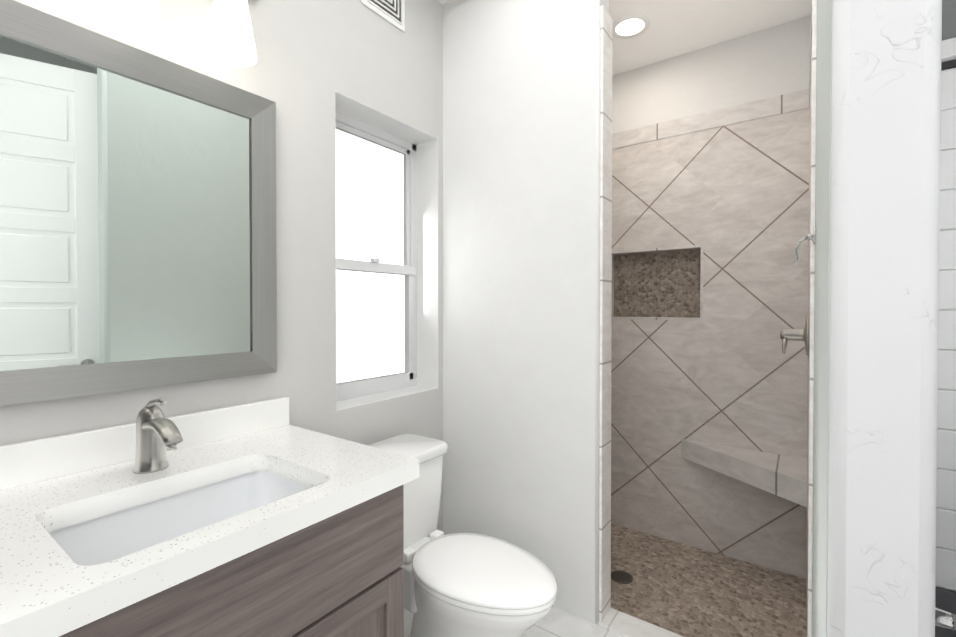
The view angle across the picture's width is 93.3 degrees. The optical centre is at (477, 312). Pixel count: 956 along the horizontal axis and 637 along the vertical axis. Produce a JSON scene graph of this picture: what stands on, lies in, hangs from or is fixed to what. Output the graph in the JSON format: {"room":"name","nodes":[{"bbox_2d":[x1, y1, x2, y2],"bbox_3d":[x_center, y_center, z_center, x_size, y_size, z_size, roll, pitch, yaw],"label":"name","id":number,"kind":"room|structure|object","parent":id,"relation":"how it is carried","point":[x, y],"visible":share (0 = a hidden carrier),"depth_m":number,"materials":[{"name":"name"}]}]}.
{"room":"bathroom","nodes":[
{"label":"bathroom","id":0,"kind":"room"},
{"bbox_2d":[0,0,442,530],"bbox_3d":[-1.033,-0.132,1.226,0.200,2.760,5.300,0,1,36],"label":"wall","id":1,"kind":"structure","parent":0,"point":[315,68],"depth_m":1.66,"materials":[{"name":"paint"}]},
{"bbox_2d":[0,0,276,405],"bbox_3d":[-0.927,-0.245,1.169,0.032,0.895,0.835,0,1,36],"label":"mirror","id":2,"kind":"object","parent":1,"relation":"attached to","point":[137,218],"visible":0.95,"depth_m":1.18,"materials":[{"name":"silver metal"}]},
{"bbox_2d":[205,0,256,66],"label":"sconce","id":3,"kind":"object","parent":1,"relation":"attached to","point":[230,39],"depth_m":1.25,"materials":[{"name":"white glass"}]},
{"bbox_2d":[336,112,417,400],"bbox_3d":[-0.496,-0.238,2.064,0.084,1.245,0.620,0,1,36],"label":"window","id":4,"kind":"structure","parent":1,"relation":"in","point":[376,307],"depth_m":2.10,"materials":[{"name":"white glass"}]},
{"bbox_2d":[361,0,404,31],"bbox_3d":[-0.396,-1.369,1.912,0.012,0.240,0.240,0,1,36],"label":"air vent","id":5,"kind":"object","parent":1,"relation":"in","point":[392,12],"visible":1,"depth_m":1.94,"materials":[{"name":"white metal"}]},
{"bbox_2d":[404,607,621,636],"bbox_3d":[0.265,1.319,0.306,3.600,0.120,5.300,0,1,36],"label":"floor","id":6,"kind":"structure","parent":0,"point":[555,622],"depth_m":1.78,"materials":[{"name":"tile"}]},
{"bbox_2d":[0,397,418,636],"bbox_3d":[-0.683,0.728,1.004,0.626,1.046,0.935,0,1,36],"label":"bathroom vanity","id":7,"kind":"object","parent":6,"relation":"on","point":[263,518],"visible":1,"depth_m":1.00,"materials":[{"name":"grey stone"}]},
{"bbox_2d":[368,434,557,636],"bbox_3d":[-0.102,0.884,1.558,0.806,0.722,0.419,0,1,36],"label":"toilet","id":8,"kind":"object","parent":6,"relation":"on","point":[467,585],"visible":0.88,"depth_m":1.45,"materials":[{"name":"white ceramic"}]},
{"bbox_2d":[597,608,683,636],"bbox_3d":[0.786,1.248,1.640,0.685,0.032,0.125,0,1,36],"label":"shower curb","id":9,"kind":"structure","parent":6,"relation":"on","point":[619,623],"depth_m":1.77,"materials":[{"name":"tile"}]},
{"bbox_2d":[611,524,805,636],"bbox_3d":[0.846,1.346,2.408,1.485,0.020,1.210,0,1,36],"label":"pebble shower floor","id":10,"kind":"structure","parent":6,"relation":"on","point":[681,589],"depth_m":2.17,"materials":[{"name":"brown stone"}]},
{"bbox_2d":[611,570,632,583],"bbox_3d":[0.726,1.334,2.279,0.110,0.006,0.110,0,1,36],"label":"floor drain","id":11,"kind":"object","parent":10,"relation":"in","point":[620,576],"visible":0.94,"depth_m":2.27,"materials":[{"name":"grey metal"}]},
{"bbox_2d":[443,0,608,623],"bbox_3d":[0.182,-0.141,2.057,0.800,2.760,0.110,0,1,36],"label":"wall","id":12,"kind":"structure","parent":0,"point":[521,240],"depth_m":1.97,"materials":[{"name":"paint"}]},
{"bbox_2d":[599,6,612,621],"bbox_3d":[0.518,0.017,1.830,0.012,2.450,0.108,0,1,36],"label":"trim","id":13,"kind":"structure","parent":12,"relation":"attached to","point":[605,318],"depth_m":1.81,"materials":[{"name":"tile"}]},
{"bbox_2d":[438,0,810,75],"bbox_3d":[0.265,-1.529,0.275,3.600,0.145,5.300,0,1,36],"label":"ceiling","id":14,"kind":"structure","parent":0,"point":[677,28],"depth_m":2.29,"materials":[{"name":"paint"}]},
{"bbox_2d":[612,14,649,38],"bbox_3d":[0.784,-1.474,2.330,0.196,0.010,0.196,0,1,36],"label":"recessed light","id":15,"kind":"object","parent":14,"relation":"in","point":[631,24],"visible":0.92,"depth_m":2.32,"materials":[{"name":"white paint"}]},
{"bbox_2d":[611,15,810,578],"bbox_3d":[1.797,-0.083,2.297,3.460,2.880,0.254,0,1,36],"label":"wall","id":16,"kind":"structure","parent":0,"point":[710,187],"depth_m":2.50,"materials":[{"name":"tile"}]},
{"bbox_2d":[812,0,941,636],"bbox_3d":[1.178,-0.134,1.494,0.106,2.760,2.280,0,1,36],"label":"wall","id":17,"kind":"structure","parent":0,"point":[877,172],"depth_m":0.57,"materials":[{"name":"paint"}]},
{"bbox_2d":[806,0,816,636],"bbox_3d":[1.344,0.077,1.826,0.013,2.570,1.050,0,1,36],"label":"wall tiles","id":18,"kind":"structure","parent":17,"relation":"attached to","point":[811,260],"depth_m":1.41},
{"bbox_2d":[681,439,806,506],"bbox_3d":[1.297,0.785,2.275,0.585,0.105,0.390,0,1,36],"label":"shower bench","id":19,"kind":"object","parent":18,"relation":"attached to","point":[784,476],"visible":1,"depth_m":2.22,"materials":[{"name":"tile"}]},
{"bbox_2d":[780,314,808,355],"bbox_3d":[1.304,0.092,1.862,0.098,0.170,0.170,0,1,36],"label":"shower valve","id":20,"kind":"object","parent":18,"relation":"attached to","point":[802,335],"visible":1,"depth_m":1.84,"materials":[{"name":"silver metal"}]},
{"bbox_2d":[793,228,816,264],"bbox_3d":[0.914,-0.185,1.264,0.054,0.102,0.048,0,1,36],"label":"wall hook","id":21,"kind":"object","parent":18,"relation":"attached to","point":[811,236],"visible":0.85,"depth_m":1.26,"materials":[{"name":"silver metal"}]},
{"bbox_2d":[942,0,955,40],"bbox_3d":[1.962,-0.130,1.114,1.610,2.760,0.100,0,1,36],"label":"wall","id":22,"kind":"structure","parent":0,"point":[948,19],"depth_m":1.40,"materials":[{"name":"grey paint"}]},
{"bbox_2d":[935,37,955,636],"bbox_3d":[1.647,0.198,1.236,1.000,2.100,0.065,0,1,36],"label":"shower door","id":23,"kind":"structure","parent":22,"relation":"in","point":[945,595],"depth_m":1.39,"materials":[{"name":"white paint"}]},
{"bbox_2d":[935,607,955,630],"bbox_3d":[0.666,0.500,0.600,0.113,0.216,0.072,0,1,36],"label":"towel rail","id":24,"kind":"object","parent":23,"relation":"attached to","point":[945,619],"visible":0.29,"depth_m":0.61,"materials":[{"name":"silver metal"}]}
]}

